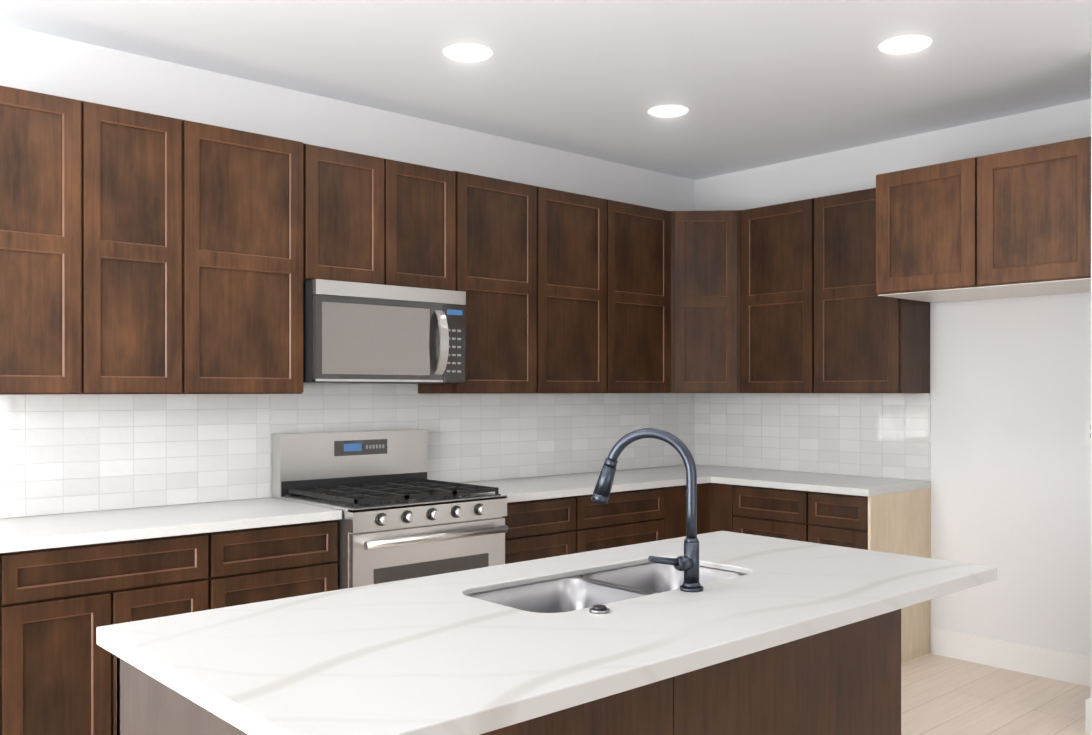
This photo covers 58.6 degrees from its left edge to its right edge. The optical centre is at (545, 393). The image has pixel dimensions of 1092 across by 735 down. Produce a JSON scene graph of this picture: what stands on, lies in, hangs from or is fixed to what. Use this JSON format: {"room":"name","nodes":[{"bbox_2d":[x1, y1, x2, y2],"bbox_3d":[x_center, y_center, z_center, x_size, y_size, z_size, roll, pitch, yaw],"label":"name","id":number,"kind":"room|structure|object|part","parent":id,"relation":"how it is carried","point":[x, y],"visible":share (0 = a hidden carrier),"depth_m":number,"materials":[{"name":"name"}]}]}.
{"room":"kitchen","nodes":[
{"label":"kitchen","id":0,"kind":"room"},
{"bbox_2d":[0,24,693,518],"bbox_3d":[-2.117,-0.001,3.628,8.400,2.755,0.100,0,0,-42],"label":"wall","id":1,"kind":"structure","parent":0,"point":[38,62],"depth_m":4.46,"materials":[{"name":"paint"}]},
{"bbox_2d":[0,85,181,393],"bbox_3d":[-1.784,-0.529,3.636,0.731,1.066,0.329,0,0,-42],"label":"upper cabinet","id":2,"kind":"object","parent":1,"relation":"attached to","point":[90,254],"visible":1,"depth_m":3.53,"materials":[{"name":"brown wood"}]},
{"bbox_2d":[0,394,269,517],"bbox_3d":[-1.900,0.236,3.751,1.787,0.462,0.007,0,0,-42],"label":"backsplash","id":3,"kind":"structure","parent":1,"relation":"attached to","point":[67,453],"depth_m":3.94,"materials":[{"name":"tile"}]},
{"bbox_2d":[181,119,302,393],"bbox_3d":[-1.320,-0.530,4.053,0.515,1.066,0.329,0,0,-42],"label":"upper cabinet","id":4,"kind":"object","parent":1,"relation":"attached to","point":[242,252],"visible":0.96,"depth_m":3.92,"materials":[{"name":"brown wood"}]},
{"bbox_2d":[270,383,417,497],"bbox_3d":[-0.940,0.214,4.615,0.793,0.517,0.007,0,0,-42],"label":"backsplash","id":5,"kind":"structure","parent":1,"relation":"attached to","point":[312,407],"depth_m":4.60,"materials":[{"name":"tile"}]},
{"bbox_2d":[303,143,455,290],"bbox_3d":[-0.832,-0.770,4.491,0.795,0.578,0.329,0,0,-42],"label":"upper cabinet","id":6,"kind":"object","parent":1,"relation":"attached to","point":[373,220],"visible":0.88,"depth_m":4.34,"materials":[{"name":"brown wood"}]},
{"bbox_2d":[303,279,465,383],"bbox_3d":[-0.786,-0.261,4.443,0.782,0.430,0.463,0,0,-42],"label":"microwave","id":7,"kind":"object","parent":6,"relation":"attached to","point":[355,332],"visible":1,"depth_m":4.27,"materials":[{"name":"silver metal"}]},
{"bbox_2d":[418,171,536,393],"bbox_3d":[-0.344,-0.531,4.929,0.514,1.066,0.329,0,0,-42],"label":"upper cabinet","id":8,"kind":"object","parent":1,"relation":"attached to","point":[496,248],"visible":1,"depth_m":4.81,"materials":[{"name":"brown wood"}]},
{"bbox_2d":[418,393,693,482],"bbox_3d":[0.159,0.233,5.602,2.158,0.462,0.007,0,0,-42],"label":"backsplash","id":9,"kind":"structure","parent":1,"relation":"attached to","point":[477,437],"depth_m":5.45,"materials":[{"name":"tile"}]},
{"bbox_2d":[535,186,606,392],"bbox_3d":[0.036,-0.532,5.271,0.508,1.066,0.329,0,0,-42],"label":"upper cabinet","id":10,"kind":"object","parent":1,"relation":"attached to","point":[571,292],"visible":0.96,"depth_m":5.15,"materials":[{"name":"brown wood"}]},
{"bbox_2d":[605,199,670,392],"bbox_3d":[0.424,-0.533,5.619,0.531,1.066,0.329,0,0,-42],"label":"upper cabinet","id":11,"kind":"object","parent":1,"relation":"attached to","point":[638,298],"visible":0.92,"depth_m":5.50,"materials":[{"name":"brown wood"}]},
{"bbox_2d":[669,210,741,392],"bbox_3d":[0.943,-0.533,5.898,0.609,1.066,0.609,0,0,-42],"label":"upper cabinet","id":12,"kind":"object","parent":1,"relation":"attached to","point":[738,301],"depth_m":5.67,"materials":[{"name":"brown wood"}]},
{"bbox_2d":[0,0,1091,179],"bbox_3d":[0.456,-1.423,0.762,8.400,0.100,7.800,0,0,-42],"label":"ceiling","id":13,"kind":"structure","parent":0,"point":[749,84],"depth_m":4.05,"materials":[{"name":"paint"}]},
{"bbox_2d":[443,44,492,61],"bbox_3d":[-0.316,-1.376,3.940,0.200,0.006,0.200,0,0,-42],"label":"recessed light","id":14,"kind":"object","parent":13,"relation":"in","point":[467,52],"visible":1,"depth_m":3.93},
{"bbox_2d":[648,105,688,117],"bbox_3d":[0.599,-1.378,4.762,0.200,0.006,0.200,0,0,-42],"label":"recessed light","id":15,"kind":"object","parent":13,"relation":"in","point":[667,111],"visible":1,"depth_m":4.76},
{"bbox_2d":[879,35,931,53],"bbox_3d":[1.421,-1.376,3.848,0.200,0.006,0.200,0,0,-42],"label":"recessed light","id":16,"kind":"object","parent":13,"relation":"in","point":[906,44],"visible":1,"depth_m":3.84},
{"bbox_2d":[694,99,1090,656],"bbox_3d":[3.576,-0.001,3.501,0.100,2.755,7.700,0,0,-42],"label":"wall","id":17,"kind":"structure","parent":0,"point":[1010,385],"depth_m":4.86,"materials":[{"name":"paint"}]},
{"bbox_2d":[741,198,814,392],"bbox_3d":[1.413,-0.532,5.584,0.329,1.066,0.484,0,0,-42],"label":"upper cabinet","id":18,"kind":"object","parent":17,"relation":"attached to","point":[777,298],"visible":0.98,"depth_m":5.47,"materials":[{"name":"brown wood"}]},
{"bbox_2d":[694,393,930,480],"bbox_3d":[1.497,0.232,5.735,0.007,0.462,1.598,0,0,-42],"label":"backsplash","id":19,"kind":"structure","parent":17,"relation":"attached to","point":[880,435],"depth_m":5.64,"materials":[{"name":"tile"}]},
{"bbox_2d":[814,188,929,392],"bbox_3d":[1.742,-0.532,5.217,0.329,1.066,0.500,0,0,-42],"label":"upper cabinet","id":20,"kind":"object","parent":17,"relation":"attached to","point":[867,339],"visible":0.71,"depth_m":5.11,"materials":[{"name":"brown wood"}]},
{"bbox_2d":[876,136,1090,302],"bbox_3d":[2.150,-0.768,4.554,0.609,0.588,0.985,0,0,-42],"label":"upper cabinet","id":21,"kind":"object","parent":17,"relation":"attached to","point":[1012,223],"visible":1,"depth_m":4.33,"materials":[{"name":"brown wood"}]},
{"bbox_2d":[933,628,1090,686],"bbox_3d":[2.373,1.307,4.757,0.014,0.135,0.995,0,0,-42],"label":"baseboard","id":22,"kind":"structure","parent":17,"relation":"attached to","point":[1056,665],"depth_m":4.81,"materials":[{"name":"paint"}]},
{"bbox_2d":[1085,421,1090,444],"bbox_3d":[2.560,0.187,4.551,0.007,0.115,0.070,0,0,-42],"label":"electrical outlet plate","id":23,"kind":"object","parent":17,"relation":"attached to","point":[1087,432],"visible":1,"depth_m":4.57,"materials":[{"name":"paint"}]},
{"bbox_2d":[901,653,1090,734],"bbox_3d":[0.456,1.431,0.767,8.400,0.100,7.800,0,0,-42],"label":"floor","id":24,"kind":"structure","parent":0,"point":[942,695],"depth_m":4.34,"materials":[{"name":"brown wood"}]},
{"bbox_2d":[0,533,207,734],"bbox_3d":[-1.682,0.940,3.542,0.683,0.872,0.609,0,0,-42],"label":"base cabinet","id":25,"kind":"object","parent":24,"relation":"on","point":[59,606],"visible":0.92,"depth_m":3.25,"materials":[{"name":"brown wood"}]},
{"bbox_2d":[0,498,341,552],"bbox_3d":[-1.689,0.486,3.518,1.788,0.036,0.635,0,0,-42],"label":"countertop","id":26,"kind":"structure","parent":25,"relation":"on","point":[27,533],"depth_m":3.58,"materials":[{"name":"white stone"}]},
{"bbox_2d":[207,520,337,609],"bbox_3d":[-1.230,0.940,3.948,0.530,0.872,0.609,0,0,-42],"label":"base cabinet","id":27,"kind":"object","parent":24,"relation":"on","point":[252,565],"visible":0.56,"depth_m":3.71,"materials":[{"name":"brown wood"}]},
{"bbox_2d":[116,656,603,734],"bbox_3d":[-0.391,0.943,1.973,0.722,0.872,0.656,0,0,-42],"label":"base cabinet","id":28,"kind":"object","parent":24,"relation":"on","point":[145,705],"depth_m":1.85,"materials":[{"name":"brown wood"}]},
{"bbox_2d":[97,531,996,734],"bbox_3d":[0.157,0.483,2.295,2.030,0.048,0.925,0,0,-42],"label":"countertop","id":29,"kind":"structure","parent":28,"relation":"on","point":[441,654],"depth_m":1.89,"materials":[{"name":"stone"}]},
{"bbox_3d":[0.116,0.465,2.096,0.044,0.012,0.044,0,0,-42],"label":"air switch button","id":30,"kind":"part","parent":29,"relation":"part of","materials":[{"name":"silver metal"}]},
{"bbox_2d":[466,562,746,612],"bbox_3d":[0.174,0.593,2.441,0.802,0.220,0.372,0,0,-42],"label":"double-bowl sink","id":31,"kind":"object","parent":29,"relation":"in","point":[574,592],"visible":0.15,"depth_m":2.52,"materials":[{"name":"silver metal"}]},
{"bbox_2d":[592,428,702,591],"bbox_3d":[0.246,0.277,2.364,0.155,0.386,0.250,0,0,-42],"label":"gooseneck faucet","id":32,"kind":"object","parent":29,"relation":"on","point":[687,563],"visible":1,"depth_m":2.32,"materials":[{"name":"grey metal"}]},
{"bbox_2d":[272,429,507,589],"bbox_3d":[-0.683,0.778,4.330,0.786,1.193,0.752,0,0,-42],"label":"range","id":33,"kind":"object","parent":24,"relation":"on","point":[404,517],"visible":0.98,"depth_m":4.23,"materials":[{"name":"silver metal"}]},
{"bbox_2d":[501,496,575,563],"bbox_3d":[-0.246,0.938,4.832,0.522,0.872,0.609,0,0,-42],"label":"base cabinet","id":34,"kind":"object","parent":24,"relation":"on","point":[541,528],"visible":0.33,"depth_m":4.63,"materials":[{"name":"brown wood"}]},
{"bbox_2d":[574,488,664,552],"bbox_3d":[0.193,0.937,5.227,0.657,0.872,0.609,0,0,-42],"label":"base cabinet","id":35,"kind":"object","parent":24,"relation":"on","point":[623,518],"visible":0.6,"depth_m":5.00,"materials":[{"name":"brown wood"}]},
{"bbox_2d":[462,464,745,502],"bbox_3d":[0.373,0.483,5.368,2.166,0.036,0.638,0,0,-42],"label":"countertop","id":36,"kind":"structure","parent":35,"relation":"on","point":[539,487],"depth_m":5.12,"materials":[{"name":"white stone"}]},
{"bbox_2d":[662,483,708,538],"bbox_3d":[0.575,0.936,5.573,0.372,0.872,0.605,0,0,-42],"label":"base cabinet","id":37,"kind":"object","parent":24,"relation":"on","point":[675,512],"depth_m":5.31,"materials":[{"name":"brown wood"}]},
{"bbox_2d":[709,483,709,532],"bbox_3d":[0.942,0.936,5.900,0.610,0.872,0.609,0,0,-42],"label":"base cabinet","id":38,"kind":"object","parent":24,"relation":"on","point":[709,507],"depth_m":5.47,"materials":[{"name":"brown wood"}]},
{"bbox_2d":[604,628,835,734],"bbox_3d":[0.170,0.942,2.477,0.952,0.872,0.656,0,0,-42],"label":"base cabinet","id":39,"kind":"object","parent":24,"relation":"on","point":[789,688],"depth_m":2.31,"materials":[{"name":"brown wood"}]},
{"bbox_2d":[710,483,733,532],"bbox_3d":[1.200,0.936,5.617,0.605,0.872,0.154,0,0,-42],"label":"base cabinet","id":40,"kind":"object","parent":24,"relation":"on","point":[721,507],"depth_m":5.41,"materials":[{"name":"brown wood"}]},
{"bbox_2d":[733,485,809,541],"bbox_3d":[1.409,0.937,5.381,0.609,0.872,0.476,0,0,-42],"label":"base cabinet","id":41,"kind":"object","parent":24,"relation":"on","point":[773,512],"visible":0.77,"depth_m":5.17,"materials":[{"name":"brown wood"}]},
{"bbox_2d":[836,609,900,734],"bbox_3d":[0.619,0.942,2.880,0.502,0.872,0.656,0,0,-42],"label":"base cabinet","id":42,"kind":"object","parent":24,"relation":"on","point":[844,680],"depth_m":2.69,"materials":[{"name":"brown wood"}]},
{"bbox_2d":[808,488,930,663],"bbox_3d":[1.688,0.938,5.070,0.610,0.872,0.356,0,0,-42],"label":"base cabinet","id":43,"kind":"object","parent":24,"relation":"on","point":[838,520],"depth_m":4.94,"materials":[{"name":"brown wood"}]},
{"bbox_2d":[710,468,930,496],"bbox_3d":[1.478,0.483,5.284,0.635,0.036,0.960,0,0,-42],"label":"countertop","id":44,"kind":"structure","parent":43,"relation":"on","point":[778,479],"depth_m":5.13,"materials":[{"name":"white stone"}]},
{"bbox_3d":[1.802,0.938,4.944,0.610,0.872,0.015,0,0,-42],"label":"end panel","id":45,"kind":"part","parent":43,"relation":"part of","materials":[{"name":"beige wood"}]},
{"bbox_2d":[1090,52,1091,699],"bbox_3d":[2.498,-0.002,4.113,0.685,2.755,0.125,0,0,-42],"label":"wall","id":46,"kind":"structure","parent":0,"point":[1091,378],"depth_m":3.93,"materials":[{"name":"paint"}]},
{"bbox_2d":[1085,698,1091,734],"bbox_3d":[2.432,1.308,4.150,0.659,0.135,0.014,0,0,-42],"label":"baseboard","id":47,"kind":"structure","parent":46,"relation":"attached to","point":[1088,703],"depth_m":3.93,"materials":[{"name":"paint"}]}
]}

